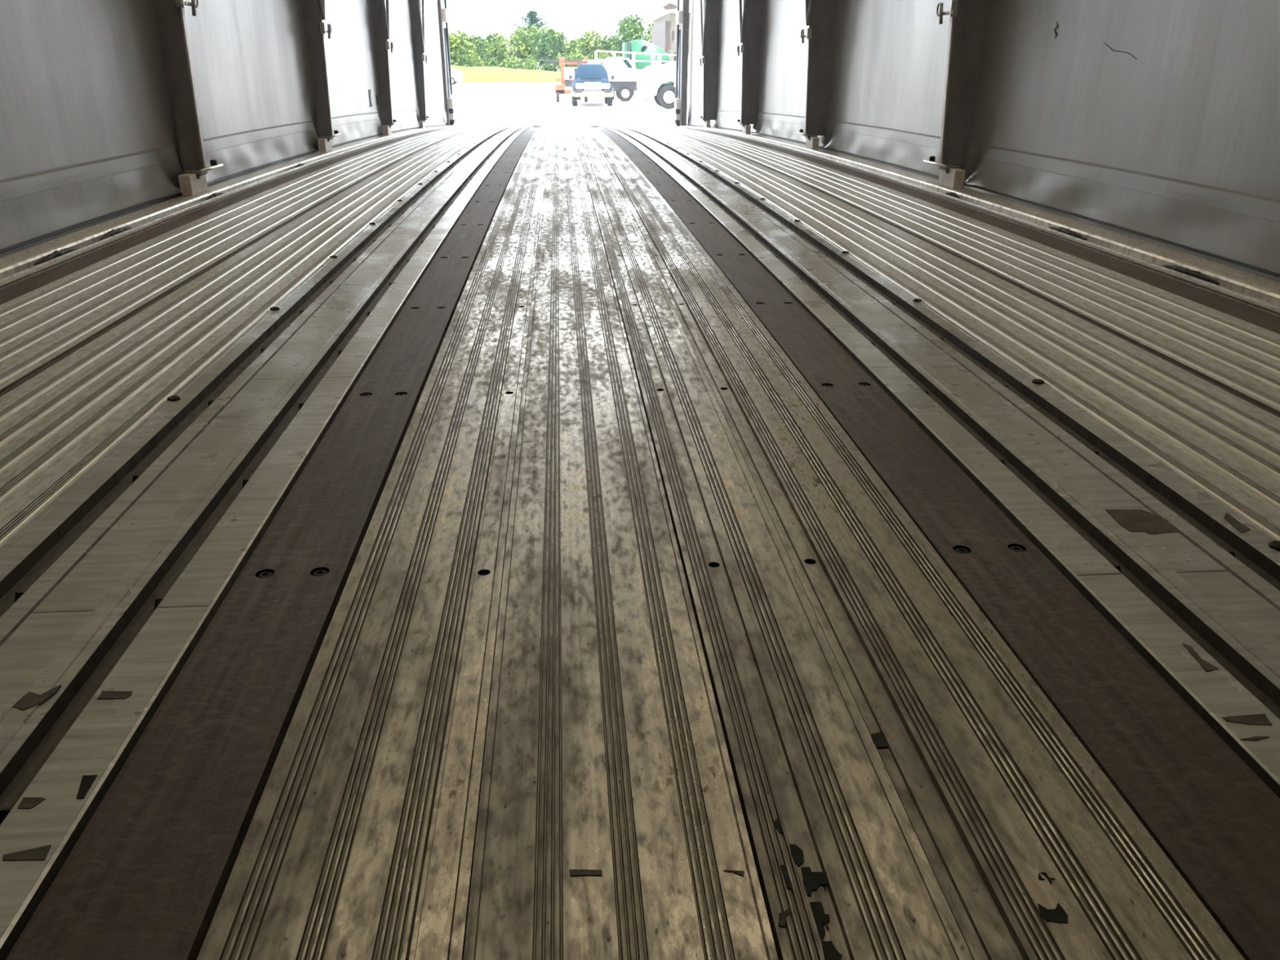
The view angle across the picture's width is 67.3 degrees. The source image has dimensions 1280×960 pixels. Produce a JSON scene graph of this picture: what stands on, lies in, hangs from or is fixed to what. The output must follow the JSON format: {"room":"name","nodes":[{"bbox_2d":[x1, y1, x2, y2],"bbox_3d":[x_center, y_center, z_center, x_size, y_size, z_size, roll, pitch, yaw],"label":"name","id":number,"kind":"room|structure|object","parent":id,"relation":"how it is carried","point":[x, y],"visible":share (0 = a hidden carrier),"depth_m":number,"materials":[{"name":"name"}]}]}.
{"room":"truck trailer interior","nodes":[
{"label":"truck trailer interior","id":0,"kind":"room"},
{"bbox_2d":[0,0,447,257],"bbox_3d":[-1.467,-2.292,3.413,0.048,2.772,12.894,-2,23,-4],"label":"wall","id":1,"kind":"structure","parent":0,"point":[87,139],"depth_m":2.72,"materials":[{"name":"grey metal"}]},
{"bbox_2d":[686,0,1279,281],"bbox_3d":[1.021,-2.373,3.640,0.050,2.777,12.981,-2,23,-4],"label":"wall","id":2,"kind":"structure","parent":0,"point":[1175,145],"depth_m":2.54,"materials":[{"name":"grey metal"}]},
{"bbox_3d":[-0.241,-1.167,4.175,2.480,0.339,13.200,-2,23,-4],"label":"floor","id":3,"kind":"structure","parent":0,"visible":0},
{"bbox_2d":[0,127,453,304],"bbox_3d":[-1.315,-1.206,4.065,0.074,0.269,13.200,-2,23,-4],"label":"wooden board","id":4,"kind":"object","parent":3,"relation":"on","point":[9,293],"visible":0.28,"depth_m":2.26,"materials":[{"name":"brown wood"}]},
{"bbox_2d":[0,125,461,289],"bbox_3d":[-1.413,-1.172,4.072,0.121,0.370,13.200,-2,23,-4],"label":"rail","id":5,"kind":"object","parent":3,"relation":"on","point":[17,267],"visible":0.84,"depth_m":2.49,"materials":[{"name":"metal"}]},
{"bbox_2d":[33,246,80,266],"bbox_3d":[-1.218,-0.472,2.009,0.015,0.015,0.200,-2,23,-4],"label":"seal","id":6,"kind":"object","parent":5,"relation":"on","point":[56,253],"visible":0.79,"depth_m":2.00,"materials":[{"name":"black rubber"}]},
{"bbox_2d":[99,226,132,240],"bbox_3d":[-1.240,-0.587,2.274,0.017,0.016,0.180,-2,23,-4],"label":"seal","id":7,"kind":"object","parent":5,"relation":"on","point":[113,232],"visible":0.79,"depth_m":2.26,"materials":[{"name":"black rubber"}]},
{"bbox_2d":[151,0,223,195],"bbox_3d":[-1.335,-2.047,2.481,0.123,2.514,0.220,-2,23,-4],"label":"post","id":8,"kind":"object","parent":5,"relation":"on","point":[170,16],"visible":1,"depth_m":2.84,"materials":[{"name":"metal"}]},
{"bbox_2d":[177,173,208,195],"bbox_3d":[-1.361,-0.904,2.929,0.034,0.060,0.140,-2,23,-4],"label":"socket","id":9,"kind":"object","parent":8,"relation":"attached to","point":[190,184],"depth_m":2.88,"materials":[{"name":"beige wood"}]},
{"bbox_2d":[205,192,223,199],"bbox_3d":[-1.296,-0.867,2.929,0.014,0.014,0.150,-2,23,-4],"label":"seal","id":10,"kind":"object","parent":5,"relation":"on","point":[215,194],"visible":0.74,"depth_m":2.91,"materials":[{"name":"black rubber"}]},
{"bbox_2d":[302,0,341,151],"bbox_3d":[-1.460,-2.696,4.031,0.136,2.514,1.266,-2,23,-4],"label":"post","id":11,"kind":"object","parent":5,"relation":"on","point":[313,11],"visible":1,"depth_m":4.47,"materials":[{"name":"metal"}]},
{"bbox_2d":[317,137,332,151],"bbox_3d":[-1.505,-1.602,4.593,0.034,0.060,0.140,-2,23,-4],"label":"socket","id":12,"kind":"object","parent":11,"relation":"attached to","point":[325,144],"depth_m":4.54,"materials":[{"name":"beige wood"}]},
{"bbox_2d":[370,0,397,135],"bbox_3d":[-1.602,-3.382,5.722,0.140,2.514,1.266,-2,23,-4],"label":"post","id":13,"kind":"object","parent":5,"relation":"on","point":[380,14],"visible":1,"depth_m":6.12,"materials":[{"name":"metal"}]},
{"bbox_2d":[382,124,391,135],"bbox_3d":[-1.653,-2.288,6.284,0.034,0.060,0.140,-2,23,-4],"label":"socket","id":14,"kind":"object","parent":13,"relation":"attached to","point":[387,130],"depth_m":6.23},
{"bbox_2d":[409,0,429,128],"bbox_3d":[-1.747,-4.037,7.393,0.142,2.514,1.266,-2,23,-4],"label":"post","id":15,"kind":"object","parent":5,"relation":"on","point":[418,24],"visible":0.98,"depth_m":7.75,"materials":[{"name":"metal"}]},
{"bbox_2d":[418,120,425,128],"bbox_3d":[-1.805,-2.944,7.955,0.034,0.060,0.140,-2,23,-4],"label":"socket","id":16,"kind":"object","parent":15,"relation":"attached to","point":[422,123],"depth_m":7.90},
{"bbox_2d":[437,0,455,125],"bbox_3d":[-1.961,-4.798,9.445,0.112,2.520,0.250,-2,23,-4],"label":"post","id":17,"kind":"object","parent":5,"relation":"on","point":[442,12],"visible":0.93,"depth_m":9.66,"materials":[{"name":"metal"}]},
{"bbox_2d":[0,130,468,396],"bbox_3d":[-1.034,-1.221,4.083,0.012,0.262,13.200,-2,23,-4],"label":"strip","id":18,"kind":"object","parent":3,"relation":"on","point":[224,260],"visible":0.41,"depth_m":1.62,"materials":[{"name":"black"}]},
{"bbox_2d":[0,126,487,394],"bbox_3d":[-1.159,-1.215,4.075,0.236,0.276,13.200,-2,23,-4],"label":"plank","id":19,"kind":"object","parent":3,"relation":"on","point":[41,326],"visible":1,"depth_m":1.88,"materials":[{"name":"metal"}]},
{"bbox_2d":[0,126,508,548],"bbox_3d":[-0.924,-1.221,4.092,0.207,0.276,13.200,-2,23,-4],"label":"plank","id":20,"kind":"object","parent":3,"relation":"on","point":[60,422],"visible":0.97,"depth_m":1.35,"materials":[{"name":"metal"}]},
{"bbox_2d":[0,126,517,646],"bbox_3d":[-0.784,-1.227,4.102,0.076,0.273,13.200,-2,23,-4],"label":"plank","id":21,"kind":"object","parent":3,"relation":"on","point":[37,559],"visible":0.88,"depth_m":1.04,"materials":[{"name":"metal"}]},
{"bbox_2d":[0,126,520,723],"bbox_3d":[-0.722,-1.226,4.108,0.047,0.271,13.200,-2,23,-4],"label":"plank","id":22,"kind":"object","parent":3,"relation":"on","point":[24,655],"visible":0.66,"depth_m":0.90,"materials":[{"name":"metal"}]},
{"bbox_2d":[0,126,533,959],"bbox_3d":[-0.655,-1.229,4.112,0.087,0.273,13.200,-2,23,-4],"label":"track","id":23,"kind":"object","parent":3,"relation":"on","point":[142,634],"visible":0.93,"depth_m":0.74,"materials":[{"name":"metal"}]},
{"bbox_2d":[2,844,51,860],"bbox_3d":[-0.324,0.198,0.508,0.023,0.001,0.010,-2,23,-4],"label":"scuff mark","id":24,"kind":"object","parent":23,"relation":"on","point":[41,853],"visible":1,"depth_m":0.51,"materials":[{"name":"rubber"}]},
{"bbox_2d":[17,797,44,808],"bbox_3d":[-0.343,0.182,0.542,0.013,0.001,0.009,-2,23,-4],"label":"scuff mark","id":25,"kind":"object","parent":23,"relation":"on","point":[26,802],"visible":1,"depth_m":0.54,"materials":[{"name":"rubber"}]},
{"bbox_2d":[12,684,61,710],"bbox_3d":[-0.394,0.142,0.627,0.020,0.001,0.026,-2,23,-4],"label":"scuff mark","id":26,"kind":"object","parent":23,"relation":"on","point":[29,700],"visible":1,"depth_m":0.62,"materials":[{"name":"rubber"}]},
{"bbox_2d":[75,774,97,799],"bbox_3d":[-0.321,0.177,0.554,0.009,0.001,0.019,-2,23,-4],"label":"scuff mark","id":27,"kind":"object","parent":23,"relation":"on","point":[86,782],"visible":1,"depth_m":0.56,"materials":[{"name":"black"}]},
{"bbox_2d":[97,690,132,698],"bbox_3d":[-0.345,0.141,0.633,0.021,0.001,0.009,-2,23,-4],"label":"scuff mark","id":28,"kind":"object","parent":23,"relation":"on","point":[104,694],"visible":1,"depth_m":0.63,"materials":[{"name":"rubber"}]},
{"bbox_2d":[5,127,539,959],"bbox_3d":[-0.569,-1.226,4.121,0.085,0.269,13.200,-2,23,-4],"label":"wooden board","id":29,"kind":"object","parent":3,"relation":"on","point":[147,877],"visible":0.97,"depth_m":0.64,"materials":[{"name":"brown wood"}]},
{"bbox_2d":[196,126,553,959],"bbox_3d":[-0.458,-1.235,4.126,0.124,0.270,13.200,-2,23,-4],"label":"plank","id":30,"kind":"object","parent":3,"relation":"on","point":[358,843],"visible":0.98,"depth_m":0.63,"materials":[{"name":"metal"}]},
{"bbox_2d":[457,125,675,127],"bbox_3d":[-0.760,-3.712,10.259,2.480,0.124,0.030,-2,23,-4],"label":"trim","id":31,"kind":"structure","parent":3,"relation":"attached to","point":[458,126],"depth_m":10.22,"materials":[{"name":"grey metal"}]},
{"bbox_2d":[462,126,777,959],"bbox_3d":[-0.322,-1.236,4.137,0.148,0.274,13.200,-2,23,-4],"label":"plank","id":32,"kind":"object","parent":3,"relation":"on","point":[606,750],"visible":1,"depth_m":0.64,"materials":[{"name":"metal"}]},
{"bbox_2d":[568,869,602,876],"bbox_3d":[-0.028,0.204,0.498,0.017,0.001,0.004,0,23,-1],"label":"scuff mark","id":33,"kind":"object","parent":32,"relation":"on","point":[572,872],"visible":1,"depth_m":0.50,"materials":[{"name":"rubber"}]},
{"bbox_2d":[723,870,744,876],"bbox_3d":[0.049,0.204,0.499,0.011,0.001,0.003,5,24,12],"label":"scuff mark","id":34,"kind":"object","parent":32,"relation":"on","point":[737,872],"visible":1,"depth_m":0.50,"materials":[{"name":"rubber"}]},
{"bbox_2d":[568,126,973,959],"bbox_3d":[-0.201,-1.242,4.146,0.090,0.270,13.200,-2,23,-4],"label":"plank","id":35,"kind":"object","parent":3,"relation":"on","point":[802,753],"visible":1,"depth_m":0.64,"materials":[{"name":"metal"}]},
{"bbox_2d":[773,817,783,834],"bbox_3d":[0.076,0.190,0.529,0.003,0.001,0.011,-2,23,-4],"label":"tar patch","id":36,"kind":"object","parent":35,"relation":"on","point":[777,824],"visible":1,"depth_m":0.53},
{"bbox_2d":[778,907,791,927],"bbox_3d":[0.071,0.215,0.473,0.005,0.001,0.013,11,25,22],"label":"tar patch","id":37,"kind":"object","parent":35,"relation":"on","point":[782,916],"visible":1,"depth_m":0.47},
{"bbox_2d":[780,864,791,889],"bbox_3d":[0.075,0.205,0.496,0.003,0.001,0.015,-2,23,-4],"label":"tar patch","id":38,"kind":"object","parent":35,"relation":"on","point":[788,883],"visible":1,"depth_m":0.49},
{"bbox_2d":[789,844,804,866],"bbox_3d":[0.084,0.200,0.510,0.007,0.001,0.015,-2,23,-4],"label":"tar patch","id":39,"kind":"object","parent":35,"relation":"on","point":[797,853],"visible":1,"depth_m":0.51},
{"bbox_2d":[800,866,827,896],"bbox_3d":[0.091,0.206,0.495,0.013,0.001,0.018,-2,23,-4],"label":"tar patch","id":40,"kind":"object","parent":35,"relation":"on","point":[811,880],"visible":1,"depth_m":0.49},
{"bbox_2d":[809,901,829,940],"bbox_3d":[0.090,0.217,0.472,0.008,0.001,0.022,-2,23,-4],"label":"tar patch","id":41,"kind":"object","parent":35,"relation":"on","point":[820,918],"visible":1,"depth_m":0.47,"materials":[{"name":"black"}]},
{"bbox_2d":[821,940,842,959],"bbox_3d":[0.091,0.224,0.456,0.009,0.001,0.012,-2,23,-4],"label":"tar patch","id":42,"kind":"object","parent":35,"relation":"on","point":[830,953],"visible":1,"depth_m":0.46,"materials":[{"name":"black"}]},
{"bbox_2d":[577,126,1244,959],"bbox_3d":[-0.092,-1.244,4.154,0.128,0.270,13.200,-2,23,-4],"label":"plank","id":43,"kind":"object","parent":3,"relation":"on","point":[997,792],"visible":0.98,"depth_m":0.64,"materials":[{"name":"metal"}]},
{"bbox_2d":[870,731,888,748],"bbox_3d":[0.149,0.161,0.597,0.010,0.001,0.014,-2,23,-4],"label":"tar patch","id":44,"kind":"object","parent":43,"relation":"on","point":[878,739],"visible":1,"depth_m":0.59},
{"bbox_2d":[1037,902,1067,923],"bbox_3d":[0.205,0.215,0.477,0.013,0.001,0.012,-2,23,-4],"label":"tar patch","id":45,"kind":"object","parent":43,"relation":"on","point":[1058,914],"visible":1,"depth_m":0.47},
{"bbox_2d":[593,127,1279,959],"bbox_3d":[0.022,-1.242,4.165,0.089,0.269,13.200,-2,23,-4],"label":"wooden board","id":46,"kind":"object","parent":3,"relation":"on","point":[1217,822],"visible":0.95,"depth_m":0.70,"materials":[{"name":"brown wood"}]},
{"bbox_2d":[597,126,1279,798],"bbox_3d":[0.111,-1.249,4.169,0.087,0.273,13.200,-2,23,-4],"label":"track","id":47,"kind":"object","parent":3,"relation":"on","point":[1153,607],"visible":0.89,"depth_m":0.86,"materials":[{"name":"metal"}]},
{"bbox_2d":[1182,643,1218,671],"bbox_3d":[0.395,0.125,0.680,0.011,0.002,0.034,-2,23,-4],"label":"scuff mark","id":48,"kind":"object","parent":47,"relation":"on","point":[1207,667],"visible":1,"depth_m":0.67,"materials":[{"name":"rubber"}]},
{"bbox_2d":[1222,713,1272,724],"bbox_3d":[0.390,0.154,0.616,0.030,0.001,0.011,-2,23,-4],"label":"scuff mark","id":49,"kind":"object","parent":47,"relation":"on","point":[1252,719],"visible":1,"depth_m":0.62,"materials":[{"name":"rubber"}]},
{"bbox_2d":[1240,736,1270,740],"bbox_3d":[0.383,0.162,0.599,0.021,0.001,0.003,-5,24,-12],"label":"scuff mark","id":50,"kind":"object","parent":47,"relation":"on","point":[1255,738],"visible":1,"depth_m":0.60,"materials":[{"name":"rubber"}]},
{"bbox_2d":[611,126,1279,659],"bbox_3d":[0.178,-1.250,4.175,0.047,0.271,13.200,-2,23,-4],"label":"plank","id":51,"kind":"object","parent":3,"relation":"on","point":[1249,610],"visible":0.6,"depth_m":1.02,"materials":[{"name":"metal"}]},
{"bbox_2d":[1105,509,1179,533],"bbox_3d":[0.458,0.038,0.879,0.048,0.002,0.051,-2,23,-4],"label":"scuff mark","id":52,"kind":"object","parent":51,"relation":"on","point":[1133,520],"visible":1,"depth_m":0.88,"materials":[{"name":"rubber"}]},
{"bbox_2d":[614,126,1279,610],"bbox_3d":[0.239,-1.254,4.178,0.076,0.273,13.200,-2,23,-4],"label":"track","id":53,"kind":"object","parent":3,"relation":"on","point":[1252,556],"visible":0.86,"depth_m":1.11,"materials":[{"name":"metal"}]},
{"bbox_2d":[1223,512,1250,533],"bbox_3d":[0.541,0.039,0.875,0.014,0.002,0.041,-2,23,-4],"label":"scuff mark","id":54,"kind":"object","parent":53,"relation":"on","point":[1228,517],"visible":1,"depth_m":0.87,"materials":[{"name":"rubber"}]},
{"bbox_2d":[623,126,1279,541],"bbox_3d":[0.386,-1.256,4.190,0.220,0.276,13.200,-2,23,-4],"label":"plank","id":55,"kind":"object","parent":3,"relation":"on","point":[1224,444],"visible":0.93,"depth_m":1.35,"materials":[{"name":"metal"}]},
{"bbox_2d":[644,126,1279,415],"bbox_3d":[0.631,-1.262,4.208,0.244,0.276,13.200,-2,23,-4],"label":"plank","id":56,"kind":"object","parent":3,"relation":"on","point":[1241,357],"visible":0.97,"depth_m":1.78,"materials":[{"name":"metal"}]},
{"bbox_2d":[671,125,1279,316],"bbox_3d":[0.920,-1.234,4.245,0.147,0.370,13.200,-2,23,-4],"label":"rail","id":57,"kind":"object","parent":3,"relation":"on","point":[1260,292],"visible":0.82,"depth_m":2.30,"materials":[{"name":"metal"}]},
{"bbox_2d":[674,0,689,126],"bbox_3d":[0.426,-4.861,9.622,0.112,2.520,0.250,-2,23,-4],"label":"post","id":58,"kind":"object","parent":57,"relation":"on","point":[682,15],"visible":0.91,"depth_m":9.81,"materials":[{"name":"metal"}]},
{"bbox_2d":[699,0,719,128],"bbox_3d":[0.585,-4.171,7.753,0.178,2.514,1.266,-2,23,-4],"label":"post","id":59,"kind":"object","parent":57,"relation":"on","point":[709,37],"visible":0.99,"depth_m":8.12,"materials":[{"name":"metal"}]},
{"bbox_2d":[736,0,762,133],"bbox_3d":[0.727,-3.499,6.035,0.183,2.514,1.266,-2,23,-4],"label":"post","id":60,"kind":"object","parent":57,"relation":"on","point":[750,24],"visible":0.99,"depth_m":6.44,"materials":[{"name":"metal"}]},
{"bbox_2d":[742,124,751,133],"bbox_3d":[0.731,-2.407,6.601,0.034,0.060,0.140,-2,23,-4],"label":"socket","id":61,"kind":"object","parent":60,"relation":"attached to","point":[746,129],"depth_m":6.54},
{"bbox_2d":[796,0,835,149],"bbox_3d":[0.865,-2.807,4.324,0.199,2.514,1.266,-2,23,-4],"label":"post","id":62,"kind":"object","parent":57,"relation":"on","point":[820,14],"visible":1,"depth_m":4.76,"materials":[{"name":"metal"}]},
{"bbox_2d":[805,137,819,149],"bbox_3d":[0.877,-1.715,4.891,0.034,0.060,0.140,-2,23,-4],"label":"socket","id":63,"kind":"object","parent":62,"relation":"attached to","point":[812,143],"depth_m":4.84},
{"bbox_2d":[923,0,988,188],"bbox_3d":[1.008,-2.143,2.733,0.197,2.514,0.180,17,28,33],"label":"post","id":64,"kind":"object","parent":57,"relation":"on","point":[967,21],"visible":1,"depth_m":3.10,"materials":[{"name":"metal"}]},
{"bbox_2d":[937,168,965,188],"bbox_3d":[1.037,-1.007,3.200,0.034,0.060,0.140,-2,23,-4],"label":"socket","id":65,"kind":"object","parent":64,"relation":"attached to","point":[953,178],"depth_m":3.16,"materials":[{"name":"beige wood"}]},
{"bbox_2d":[1048,226,1086,239],"bbox_3d":[1.047,-0.607,2.352,0.015,0.014,0.181,-2,23,-4],"label":"seal","id":66,"kind":"object","parent":57,"relation":"on","point":[1061,229],"visible":0.9,"depth_m":2.34,"materials":[{"name":"black rubber"}]},
{"bbox_2d":[1163,264,1219,284],"bbox_3d":[1.086,-0.408,1.895,0.014,0.014,0.181,-2,23,-4],"label":"seal","id":67,"kind":"object","parent":57,"relation":"on","point":[1197,274],"visible":0.9,"depth_m":1.89,"materials":[{"name":"black rubber"}]},
{"bbox_2d":[676,133,1279,417],"bbox_3d":[0.502,-1.262,4.197,0.012,0.262,13.200,-2,23,-4],"label":"strip","id":68,"kind":"object","parent":3,"relation":"on","point":[1078,316],"visible":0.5,"depth_m":1.56,"materials":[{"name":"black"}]},
{"bbox_2d":[679,127,1279,334],"bbox_3d":[0.800,-1.262,4.223,0.093,0.269,13.200,-2,23,-4],"label":"rail","id":69,"kind":"object","parent":3,"relation":"on","point":[1265,320],"visible":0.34,"depth_m":2.09,"materials":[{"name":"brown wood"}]},
{"label":"outside","id":70,"kind":"structure","parent":0,"visible":0},
{"bbox_2d":[449,67,688,125],"bbox_3d":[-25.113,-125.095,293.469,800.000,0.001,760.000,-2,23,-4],"label":"ground","id":71,"kind":"structure","parent":70,"point":[476,104],"depth_m":43.12,"materials":[{"name":"white concrete"}]},
{"bbox_2d":[448,67,463,84],"bbox_3d":[-18.826,-37.880,90.033,4.400,1.550,1.735,-2,23,-4],"label":"car","id":72,"kind":"object","parent":71,"relation":"on","point":[456,76],"visible":0.36,"depth_m":89.44,"materials":[{"name":"paint"}]},
{"bbox_2d":[448,29,475,66],"bbox_3d":[-21.837,-49.401,111.812,5.491,5.434,4.466,-2,23,-4],"label":"leafy tree","id":73,"kind":"object","parent":71,"relation":"on","point":[460,43],"visible":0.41,"depth_m":110.45,"materials":[{"name":"green plant"}]},
{"bbox_2d":[454,52,472,66],"bbox_3d":[-20.087,-47.119,109.583,2.071,2.996,1.550,-2,23,-4],"label":"shrub","id":74,"kind":"object","parent":71,"relation":"on","point":[464,61],"visible":0.82,"depth_m":109.08,"materials":[{"name":"green plant"}]},
{"bbox_2d":[456,34,487,66],"bbox_3d":[-20.554,-52.613,119.601,6.363,5.156,5.494,-2,23,-4],"label":"leafy tree","id":75,"kind":"object","parent":71,"relation":"on","point":[477,40],"visible":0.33,"depth_m":118.41,"materials":[{"name":"green plant"}]},
{"bbox_2d":[468,52,484,66],"bbox_3d":[-18.447,-47.168,109.665,2.141,3.038,1.546,-2,23,-4],"label":"shrub","id":76,"kind":"object","parent":71,"relation":"on","point":[478,63],"visible":0.56,"depth_m":109.27,"materials":[{"name":"green plant"}]},
{"bbox_2d":[486,53,502,66],"bbox_3d":[-16.518,-47.129,109.848,2.126,2.841,1.584,-2,23,-4],"label":"shrub","id":77,"kind":"object","parent":71,"relation":"on","point":[492,64],"visible":0.45,"depth_m":109.45,"materials":[{"name":"green plant"}]},
{"bbox_2d":[480,31,524,69],"bbox_3d":[-15.927,-49.382,112.074,5.091,5.241,4.538,-2,23,-4],"label":"leafy tree","id":78,"kind":"object","parent":71,"relation":"on","point":[496,46],"visible":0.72,"depth_m":111.12,"materials":[{"name":"green plant"}]},
{"bbox_2d":[450,65,573,82],"bbox_3d":[-18.954,-44.703,104.177,120.000,2.819,9.000,-2,23,-4],"label":"grass bank","id":79,"kind":"object","parent":71,"relation":"on","point":[481,73],"visible":0.13,"depth_m":102.65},
{"bbox_2d":[504,58,522,69],"bbox_3d":[-14.513,-46.981,110.135,2.177,2.361,1.611,-2,23,-4],"label":"shrub","id":80,"kind":"object","parent":71,"relation":"on","point":[512,65],"visible":0.48,"depth_m":109.64,"materials":[{"name":"green plant"}]},
{"bbox_2d":[505,24,540,69],"bbox_3d":[-14.647,-53.362,119.842,6.018,6.382,5.060,-2,23,-4],"label":"leafy tree","id":81,"kind":"object","parent":71,"relation":"on","point":[522,40],"visible":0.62,"depth_m":118.75,"materials":[{"name":"green plant"}]},
{"bbox_2d":[522,55,538,69],"bbox_3d":[-12.534,-47.222,110.219,2.178,2.758,1.612,-2,23,-4],"label":"shrub","id":82,"kind":"object","parent":71,"relation":"on","point":[529,64],"visible":0.58,"depth_m":109.88,"materials":[{"name":"green plant"}]},
{"bbox_2d":[493,9,573,66],"bbox_3d":[-14.190,-57.740,127.493,11.897,8.353,10.927,-2,23,-4],"label":"conifer tree","id":83,"kind":"object","parent":71,"relation":"on","point":[531,20],"visible":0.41,"depth_m":126.29,"materials":[{"name":"green plant"}]},
{"bbox_2d":[537,58,557,71],"bbox_3d":[-10.503,-47.110,110.435,2.379,2.402,1.587,-2,23,-4],"label":"shrub","id":84,"kind":"object","parent":71,"relation":"on","point":[548,67],"visible":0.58,"depth_m":110.05,"materials":[{"name":"green plant"}]},
{"bbox_2d":[530,25,567,69],"bbox_3d":[-10.587,-49.907,112.479,4.296,5.939,4.483,-2,23,-4],"label":"leafy tree","id":85,"kind":"object","parent":71,"relation":"on","point":[549,43],"visible":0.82,"depth_m":111.26,"materials":[{"name":"green plant"}]},
{"bbox_2d":[555,53,573,71],"bbox_3d":[-8.636,-47.422,110.453,2.278,2.980,1.603,-2,23,-4],"label":"shrub","id":86,"kind":"object","parent":71,"relation":"on","point":[559,55],"visible":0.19,"depth_m":110.02,"materials":[{"name":"green plant"}]},
{"bbox_2d":[557,37,581,71],"bbox_3d":[-8.522,-52.841,120.570,4.886,4.915,4.135,-2,23,-4],"label":"leafy tree","id":87,"kind":"object","parent":71,"relation":"on","point":[571,47],"visible":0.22,"depth_m":119.60,"materials":[{"name":"green plant"}]},
{"bbox_2d":[542,56,600,102],"bbox_3d":[-3.505,-21.037,50.486,3.100,2.200,1.010,-2,23,-4],"label":"orange hoist","id":88,"kind":"object","parent":71,"relation":"on","point":[559,88],"visible":0.69,"depth_m":50.32,"materials":[{"name":"paint"}]},
{"bbox_2d":[571,53,584,66],"bbox_3d":[-6.834,-47.484,110.578,2.271,3.012,1.600,-2,23,-4],"label":"shrub","id":89,"kind":"object","parent":71,"relation":"on","point":[579,56],"visible":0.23,"depth_m":110.07,"materials":[{"name":"green plant"}]},
{"bbox_2d":[568,62,614,106],"bbox_3d":[-2.387,-19.421,47.082,2.200,1.949,4.795,-2,23,-4],"label":"car","id":90,"kind":"object","parent":71,"relation":"on","point":[590,80],"visible":1,"depth_m":45.65,"materials":[{"name":"blue paint"}]},
{"bbox_2d":[584,82,601,90],"bbox_3d":[-2.210,-18.451,45.044,0.800,0.350,0.080,-2,23,-4],"label":"grille","id":91,"kind":"object","parent":90,"relation":"attached to","point":[588,86],"depth_m":45.04,"materials":[{"name":"silver metal"}]},
{"bbox_2d":[575,27,611,65],"bbox_3d":[-5.504,-49.875,112.698,4.595,5.767,3.558,-2,23,-4],"label":"leafy tree","id":92,"kind":"object","parent":71,"relation":"on","point":[587,46],"visible":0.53,"depth_m":111.59,"materials":[{"name":"green plant"}]},
{"bbox_2d":[577,59,614,99],"bbox_3d":[-2.622,-23.098,55.414,2.130,2.080,4.500,-2,23,-4],"label":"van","id":93,"kind":"object","parent":71,"relation":"on","point":[605,64],"visible":0.12,"depth_m":54.21,"materials":[{"name":"paint"}]},
{"bbox_2d":[564,57,652,95],"bbox_3d":[-1.767,-25.277,60.228,6.292,2.264,2.000,-2,23,-4],"label":"flatbed truck","id":94,"kind":"object","parent":71,"relation":"on","point":[622,68],"visible":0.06,"depth_m":59.20,"materials":[{"name":"white paint"}]},
{"bbox_2d":[599,33,622,58],"bbox_3d":[-3.392,-53.189,120.835,4.514,5.390,3.957,-2,23,-4],"label":"leafy tree","id":95,"kind":"object","parent":71,"relation":"on","point":[607,46],"visible":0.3,"depth_m":119.45,"materials":[{"name":"green plant"}]},
{"bbox_2d":[608,79,647,102],"bbox_3d":[-0.942,-21.209,52.277,2.685,1.120,1.973,-2,23,-4],"label":"trailer","id":96,"kind":"object","parent":71,"relation":"on","point":[624,89],"visible":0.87,"depth_m":51.46,"materials":[{"name":"grey metal"}]},
{"bbox_2d":[613,12,648,57],"bbox_3d":[-0.926,-50.776,112.808,4.485,7.360,4.658,-2,23,-4],"label":"leafy tree","id":97,"kind":"object","parent":71,"relation":"on","point":[630,29],"visible":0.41,"depth_m":111.40,"materials":[{"name":"green plant"}]},
{"bbox_2d":[595,50,678,95],"bbox_3d":[-0.148,-26.517,62.617,5.520,2.659,1.300,-2,23,-4],"label":"rack","id":98,"kind":"object","parent":71,"relation":"on","point":[633,60],"visible":0.42,"depth_m":61.74,"materials":[{"name":"white metal"}]},
{"bbox_2d":[622,40,675,87],"bbox_3d":[0.107,-28.397,66.084,6.800,3.360,2.452,-2,23,-4],"label":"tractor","id":99,"kind":"object","parent":71,"relation":"on","point":[636,46],"visible":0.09,"depth_m":64.68,"materials":[{"name":"paint"}]},
{"bbox_2d":[644,20,653,42],"bbox_3d":[2.537,-54.151,120.965,6.246,7.132,5.595,-2,23,-4],"label":"leafy tree","id":100,"kind":"object","parent":71,"relation":"on","point":[648,32],"visible":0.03,"depth_m":119.74,"materials":[{"name":"green plant"}]},
{"bbox_2d":[634,54,689,108],"bbox_3d":[1.627,-18.556,44.066,3.650,2.800,2.272,-2,23,-4],"label":"truck","id":101,"kind":"object","parent":71,"relation":"on","point":[650,80],"visible":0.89,"depth_m":43.22,"materials":[{"name":"paint"}]},
{"bbox_2d":[648,2,690,62],"bbox_3d":[7.446,-37.501,83.543,12.700,6.280,15.000,-2,23,-4],"label":"building","id":102,"kind":"structure","parent":71,"relation":"on","point":[664,31],"depth_m":76.98,"materials":[{"name":"white paint"}]},
{"bbox_2d":[662,2,676,9],"bbox_3d":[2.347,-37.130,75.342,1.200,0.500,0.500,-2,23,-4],"label":"roof","id":103,"kind":"object","parent":102,"relation":"attached to","point":[669,6],"depth_m":75.14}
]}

